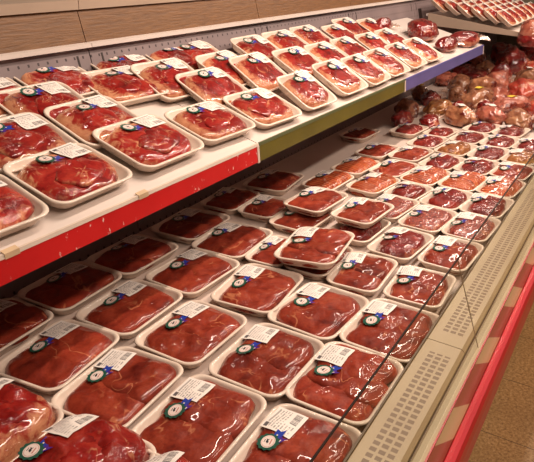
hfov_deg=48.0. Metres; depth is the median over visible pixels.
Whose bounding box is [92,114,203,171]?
tray
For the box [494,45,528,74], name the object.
packaged meat
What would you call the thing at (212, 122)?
tray
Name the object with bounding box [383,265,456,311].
tray
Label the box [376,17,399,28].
joint
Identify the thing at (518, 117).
bagged roast
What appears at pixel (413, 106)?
bagged roast
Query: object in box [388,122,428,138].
tray
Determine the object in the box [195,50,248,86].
tray
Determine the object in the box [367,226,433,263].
tray
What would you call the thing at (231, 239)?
tray
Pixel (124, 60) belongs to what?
tray
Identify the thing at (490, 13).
tray
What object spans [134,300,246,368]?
tray
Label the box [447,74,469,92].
bagged poultry
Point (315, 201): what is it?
tray
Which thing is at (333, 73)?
tray
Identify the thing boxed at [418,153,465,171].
tray
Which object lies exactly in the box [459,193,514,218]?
tray
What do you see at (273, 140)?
display shelf
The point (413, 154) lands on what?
tray
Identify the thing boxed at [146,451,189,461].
pack
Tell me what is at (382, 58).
tray
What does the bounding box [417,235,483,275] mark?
tray
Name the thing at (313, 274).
tray
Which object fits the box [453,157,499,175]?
tray
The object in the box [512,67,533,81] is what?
bagged roast
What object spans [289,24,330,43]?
tray
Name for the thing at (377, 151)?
tray
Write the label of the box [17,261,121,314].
tray
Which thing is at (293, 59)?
tray
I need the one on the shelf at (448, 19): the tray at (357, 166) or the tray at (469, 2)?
the tray at (469, 2)
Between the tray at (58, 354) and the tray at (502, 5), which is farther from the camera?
the tray at (502, 5)
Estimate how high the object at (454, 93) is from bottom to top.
0.099 m
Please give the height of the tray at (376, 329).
0.046 m
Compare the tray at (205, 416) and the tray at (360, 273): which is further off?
the tray at (360, 273)
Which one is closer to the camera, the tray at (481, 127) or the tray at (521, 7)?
the tray at (481, 127)
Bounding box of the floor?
[468,302,533,461]
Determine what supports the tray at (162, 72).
on the display shelf at (273, 140)
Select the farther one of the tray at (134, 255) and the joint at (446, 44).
the joint at (446, 44)
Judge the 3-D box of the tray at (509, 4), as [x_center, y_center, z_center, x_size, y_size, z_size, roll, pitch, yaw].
[1.903,-1.710,4.634,0.124,0.102,0.205,16,29,32]
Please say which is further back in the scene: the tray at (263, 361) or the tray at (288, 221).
the tray at (288, 221)
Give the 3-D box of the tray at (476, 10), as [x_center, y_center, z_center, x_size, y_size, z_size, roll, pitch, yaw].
[1.492,-1.521,4.181,0.123,0.100,0.205,12,27,25]
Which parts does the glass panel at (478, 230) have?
edge trim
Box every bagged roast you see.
[394,98,421,117]
[444,103,478,126]
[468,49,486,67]
[472,104,506,124]
[492,86,509,99]
[504,108,533,131]
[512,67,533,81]
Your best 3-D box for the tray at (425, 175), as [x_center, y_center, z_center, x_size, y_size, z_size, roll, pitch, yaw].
[0.659,-0.226,2.486,0.150,0.048,0.226,19,30,36]
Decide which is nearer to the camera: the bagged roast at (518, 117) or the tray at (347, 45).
the tray at (347, 45)
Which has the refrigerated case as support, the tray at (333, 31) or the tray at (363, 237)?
the tray at (363, 237)
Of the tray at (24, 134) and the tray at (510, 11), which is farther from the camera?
the tray at (510, 11)
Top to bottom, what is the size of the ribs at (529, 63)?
0.159 m
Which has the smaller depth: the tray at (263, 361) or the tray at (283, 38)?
the tray at (263, 361)
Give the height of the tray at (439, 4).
0.102 m
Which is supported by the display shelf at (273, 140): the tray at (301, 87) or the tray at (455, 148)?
the tray at (301, 87)
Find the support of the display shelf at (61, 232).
attached to the refrigerated case
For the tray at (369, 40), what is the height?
0.109 m
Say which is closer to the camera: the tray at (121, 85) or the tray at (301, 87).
the tray at (121, 85)
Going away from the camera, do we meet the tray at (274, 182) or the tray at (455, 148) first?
the tray at (274, 182)
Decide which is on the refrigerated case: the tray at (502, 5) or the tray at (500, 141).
the tray at (500, 141)
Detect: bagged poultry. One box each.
[422,99,452,115]
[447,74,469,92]
[460,86,495,109]
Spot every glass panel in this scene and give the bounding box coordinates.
[309,259,458,461]
[457,153,533,346]
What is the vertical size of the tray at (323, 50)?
0.109 m
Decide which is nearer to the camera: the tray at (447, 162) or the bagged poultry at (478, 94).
the tray at (447, 162)
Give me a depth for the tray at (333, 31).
2.97 m
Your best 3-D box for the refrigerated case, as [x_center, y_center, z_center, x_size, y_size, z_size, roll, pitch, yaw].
[0.780,-0.592,3.154,1.684,1.700,7.330,14,28,29]
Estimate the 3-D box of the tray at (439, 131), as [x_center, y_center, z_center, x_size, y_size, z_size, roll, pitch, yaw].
[0.906,-0.520,3.128,0.141,0.059,0.195,18,30,34]
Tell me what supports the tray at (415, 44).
on the display shelf at (459, 56)
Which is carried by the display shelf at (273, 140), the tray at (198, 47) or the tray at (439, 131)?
the tray at (198, 47)
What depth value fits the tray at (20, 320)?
1.47 m
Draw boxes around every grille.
[347,339,464,461]
[427,184,533,353]
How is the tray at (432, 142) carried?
on the refrigerated case
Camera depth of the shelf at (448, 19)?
4.21 m
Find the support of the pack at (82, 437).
on the refrigerated case
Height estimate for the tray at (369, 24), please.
0.106 m
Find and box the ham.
[517,18,533,46]
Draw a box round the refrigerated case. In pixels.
[0,0,533,461]
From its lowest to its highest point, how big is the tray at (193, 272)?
0.042 m
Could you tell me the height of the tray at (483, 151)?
0.053 m
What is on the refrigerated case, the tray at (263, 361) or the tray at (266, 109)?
the tray at (263, 361)
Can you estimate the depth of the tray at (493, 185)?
2.35 m
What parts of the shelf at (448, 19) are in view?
panel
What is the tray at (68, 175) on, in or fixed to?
on the display shelf at (61, 232)
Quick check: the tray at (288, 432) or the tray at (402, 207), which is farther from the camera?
the tray at (402, 207)
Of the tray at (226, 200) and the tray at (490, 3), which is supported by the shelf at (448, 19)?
the tray at (490, 3)
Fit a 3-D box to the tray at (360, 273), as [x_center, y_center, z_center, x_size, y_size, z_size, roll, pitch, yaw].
[0.273,0.119,1.724,0.160,0.041,0.225,13,27,26]
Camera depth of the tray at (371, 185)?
2.37 m
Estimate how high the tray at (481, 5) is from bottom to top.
0.102 m
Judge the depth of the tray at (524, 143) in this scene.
2.88 m
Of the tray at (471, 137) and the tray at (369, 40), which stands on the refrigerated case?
the tray at (471, 137)
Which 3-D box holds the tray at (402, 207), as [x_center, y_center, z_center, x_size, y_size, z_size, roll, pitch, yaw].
[0.446,-0.086,2.178,0.152,0.046,0.226,18,30,35]
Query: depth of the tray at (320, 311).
1.51 m
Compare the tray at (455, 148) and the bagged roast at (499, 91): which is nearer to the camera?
the tray at (455, 148)
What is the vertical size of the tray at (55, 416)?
0.030 m
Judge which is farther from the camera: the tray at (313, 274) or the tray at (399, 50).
the tray at (399, 50)
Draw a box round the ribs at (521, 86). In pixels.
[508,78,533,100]
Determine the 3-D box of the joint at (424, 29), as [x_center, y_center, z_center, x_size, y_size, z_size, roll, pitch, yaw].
[0.957,-1.222,3.634,0.178,0.124,0.399,11,26,23]
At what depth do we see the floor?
2.33 m
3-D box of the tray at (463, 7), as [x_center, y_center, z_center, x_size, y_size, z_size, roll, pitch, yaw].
[1.413,-1.554,4.217,0.123,0.102,0.205,15,28,30]
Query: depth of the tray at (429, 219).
2.05 m
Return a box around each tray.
[0,77,20,117]
[0,81,83,123]
[0,112,78,175]
[0,174,48,237]
[0,298,53,355]
[0,319,119,394]
[2,142,132,208]
[11,402,63,461]
[13,66,97,97]
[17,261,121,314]
[43,95,137,149]
[50,346,183,427]
[75,279,182,338]
[81,65,168,105]
[87,234,178,278]
[90,54,150,70]
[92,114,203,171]
[130,57,193,102]
[131,374,266,461]
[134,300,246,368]
[142,439,156,458]
[145,47,197,69]
[145,249,239,297]
[151,207,229,243]
[164,40,218,68]
[164,101,255,145]
[175,66,248,106]
[191,221,272,260]
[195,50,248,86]
[199,187,259,214]
[208,323,323,400]
[210,263,303,316]
[223,87,301,129]
[228,51,286,91]
[228,403,360,461]
[230,34,278,64]
[237,194,286,221]
[242,169,303,195]
[245,235,287,268]
[261,29,307,48]
[267,282,368,343]
[269,208,332,233]
[271,46,320,77]
[274,226,354,269]
[276,70,336,110]
[283,186,348,216]
[284,246,352,280]
[285,341,403,427]
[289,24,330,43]
[301,170,353,190]
[304,41,346,61]
[311,58,367,96]
[321,23,354,39]
[326,251,397,296]
[329,36,367,55]
[329,219,390,246]
[330,156,379,177]
[330,197,393,228]
[331,17,367,34]
[339,127,379,142]
[339,298,438,365]
[340,53,390,86]
[345,173,400,197]
[354,32,388,49]
[354,142,399,160]
[356,18,385,32]
[362,47,410,78]
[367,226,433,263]
[368,159,418,178]
[374,28,404,43]
[375,193,419,222]
[383,181,433,200]
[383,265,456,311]
[384,42,427,70]
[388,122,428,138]
[388,145,433,163]
[397,204,457,235]
[400,166,450,186]
[402,37,442,62]
[406,134,448,149]
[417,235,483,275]
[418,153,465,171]
[419,186,473,210]
[422,125,458,137]
[431,0,449,12]
[434,141,478,157]
[437,171,487,192]
[441,212,500,244]
[445,0,461,15]
[448,131,489,144]
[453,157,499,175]
[457,1,475,17]
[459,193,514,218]
[462,121,500,134]
[466,0,475,6]
[466,145,509,161]
[471,4,488,20]
[473,0,483,4]
[475,176,525,198]
[478,3,488,9]
[479,134,519,149]
[483,7,500,23]
[485,1,495,6]
[489,161,533,181]
[491,5,502,11]
[491,125,530,138]
[496,9,518,26]
[498,3,507,8]
[500,149,533,165]
[504,2,514,7]
[504,8,523,22]
[510,6,529,20]
[511,138,533,150]
[511,140,521,148]
[515,0,524,4]
[517,5,533,18]
[522,3,533,14]
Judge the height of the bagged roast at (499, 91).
0.115 m
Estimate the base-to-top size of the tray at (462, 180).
0.045 m
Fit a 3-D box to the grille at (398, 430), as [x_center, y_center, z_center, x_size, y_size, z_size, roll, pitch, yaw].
[-0.061,0.585,0.684,0.088,0.034,1.788,14,28,29]
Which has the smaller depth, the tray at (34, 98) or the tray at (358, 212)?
the tray at (34, 98)
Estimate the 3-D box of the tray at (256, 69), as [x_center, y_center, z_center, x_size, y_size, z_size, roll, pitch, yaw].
[-0.018,-0.576,2.182,0.162,0.118,0.237,14,28,28]
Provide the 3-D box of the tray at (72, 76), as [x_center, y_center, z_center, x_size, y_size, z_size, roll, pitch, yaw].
[-0.593,-0.428,1.732,0.182,0.088,0.237,13,27,27]
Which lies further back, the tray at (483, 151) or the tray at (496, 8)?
the tray at (496, 8)
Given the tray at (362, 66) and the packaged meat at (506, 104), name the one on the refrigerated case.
the packaged meat at (506, 104)
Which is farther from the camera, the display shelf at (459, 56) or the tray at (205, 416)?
the display shelf at (459, 56)
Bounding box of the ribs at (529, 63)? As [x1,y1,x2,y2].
[524,61,533,69]
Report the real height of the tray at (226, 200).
0.041 m
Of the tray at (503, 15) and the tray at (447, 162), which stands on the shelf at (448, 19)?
the tray at (503, 15)
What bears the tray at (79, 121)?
on the display shelf at (61, 232)
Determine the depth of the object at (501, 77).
4.16 m
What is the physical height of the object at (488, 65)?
0.135 m
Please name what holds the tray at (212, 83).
on the display shelf at (273, 140)
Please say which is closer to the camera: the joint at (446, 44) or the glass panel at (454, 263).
the glass panel at (454, 263)
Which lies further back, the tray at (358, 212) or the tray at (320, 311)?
the tray at (358, 212)
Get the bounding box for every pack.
[0,377,63,461]
[13,414,156,461]
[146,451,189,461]
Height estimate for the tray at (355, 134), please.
0.044 m
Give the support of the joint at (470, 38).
in the display shelf at (459, 56)
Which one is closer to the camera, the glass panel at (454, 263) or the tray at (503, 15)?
the glass panel at (454, 263)
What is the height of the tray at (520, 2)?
0.100 m
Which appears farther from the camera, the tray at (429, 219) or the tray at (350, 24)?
the tray at (350, 24)
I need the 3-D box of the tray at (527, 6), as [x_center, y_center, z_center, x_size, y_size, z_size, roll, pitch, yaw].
[2.093,-1.751,4.761,0.123,0.102,0.205,15,28,30]
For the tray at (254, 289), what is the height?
0.042 m
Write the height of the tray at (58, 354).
0.044 m
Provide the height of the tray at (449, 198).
0.060 m
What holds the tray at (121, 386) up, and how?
on the refrigerated case
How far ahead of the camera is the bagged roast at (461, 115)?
3.30 m
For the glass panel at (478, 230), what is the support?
on the refrigerated case
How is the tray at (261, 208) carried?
on the refrigerated case
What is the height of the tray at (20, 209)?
0.076 m
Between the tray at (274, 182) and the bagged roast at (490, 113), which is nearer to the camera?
the tray at (274, 182)
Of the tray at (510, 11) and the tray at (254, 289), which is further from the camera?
the tray at (510, 11)
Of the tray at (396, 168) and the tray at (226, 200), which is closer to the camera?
the tray at (226, 200)
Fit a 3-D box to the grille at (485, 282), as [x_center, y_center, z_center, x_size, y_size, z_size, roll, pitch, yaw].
[0.737,0.056,1.864,0.088,0.034,1.248,14,28,29]
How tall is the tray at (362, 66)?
0.109 m
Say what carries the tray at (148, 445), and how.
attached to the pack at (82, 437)
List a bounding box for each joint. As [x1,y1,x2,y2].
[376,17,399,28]
[407,18,438,41]
[435,36,464,52]
[450,31,489,47]
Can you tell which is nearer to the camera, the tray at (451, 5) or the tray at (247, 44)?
the tray at (247, 44)
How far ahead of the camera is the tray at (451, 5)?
4.20 m
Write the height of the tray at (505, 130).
0.053 m
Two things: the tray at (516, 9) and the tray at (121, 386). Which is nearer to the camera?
the tray at (121, 386)
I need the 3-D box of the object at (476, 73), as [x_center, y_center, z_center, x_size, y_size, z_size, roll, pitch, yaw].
[1.605,-1.193,4.586,0.194,0.095,0.426,9,26,20]
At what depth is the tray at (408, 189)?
2.31 m
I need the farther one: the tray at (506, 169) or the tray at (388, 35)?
the tray at (388, 35)
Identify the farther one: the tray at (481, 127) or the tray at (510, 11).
the tray at (510, 11)
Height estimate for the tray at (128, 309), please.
0.042 m
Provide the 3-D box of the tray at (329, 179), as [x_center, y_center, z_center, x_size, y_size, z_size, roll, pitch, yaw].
[0.246,-0.201,2.435,0.152,0.045,0.226,16,29,31]
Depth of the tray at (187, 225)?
2.01 m
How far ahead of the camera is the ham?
3.88 m
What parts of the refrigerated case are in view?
trim, panel, panel, trim, panel, panel, panel, panel, panel, panel, panel, rail, panel, panel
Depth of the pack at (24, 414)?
1.12 m
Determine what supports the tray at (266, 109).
on the display shelf at (273, 140)
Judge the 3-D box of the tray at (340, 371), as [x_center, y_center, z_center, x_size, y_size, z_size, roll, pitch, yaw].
[0.167,0.319,1.274,0.193,0.045,0.237,14,28,29]
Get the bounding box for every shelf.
[0,99,259,286]
[174,53,405,160]
[391,18,483,90]
[418,8,524,35]
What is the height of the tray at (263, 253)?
0.044 m
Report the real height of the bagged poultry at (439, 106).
0.091 m
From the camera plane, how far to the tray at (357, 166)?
2.58 m
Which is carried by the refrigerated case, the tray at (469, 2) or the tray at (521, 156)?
the tray at (521, 156)
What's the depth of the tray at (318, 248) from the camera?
1.75 m
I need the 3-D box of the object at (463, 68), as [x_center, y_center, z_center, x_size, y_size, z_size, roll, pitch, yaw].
[1.585,-1.284,4.777,0.175,0.104,0.443,14,28,29]

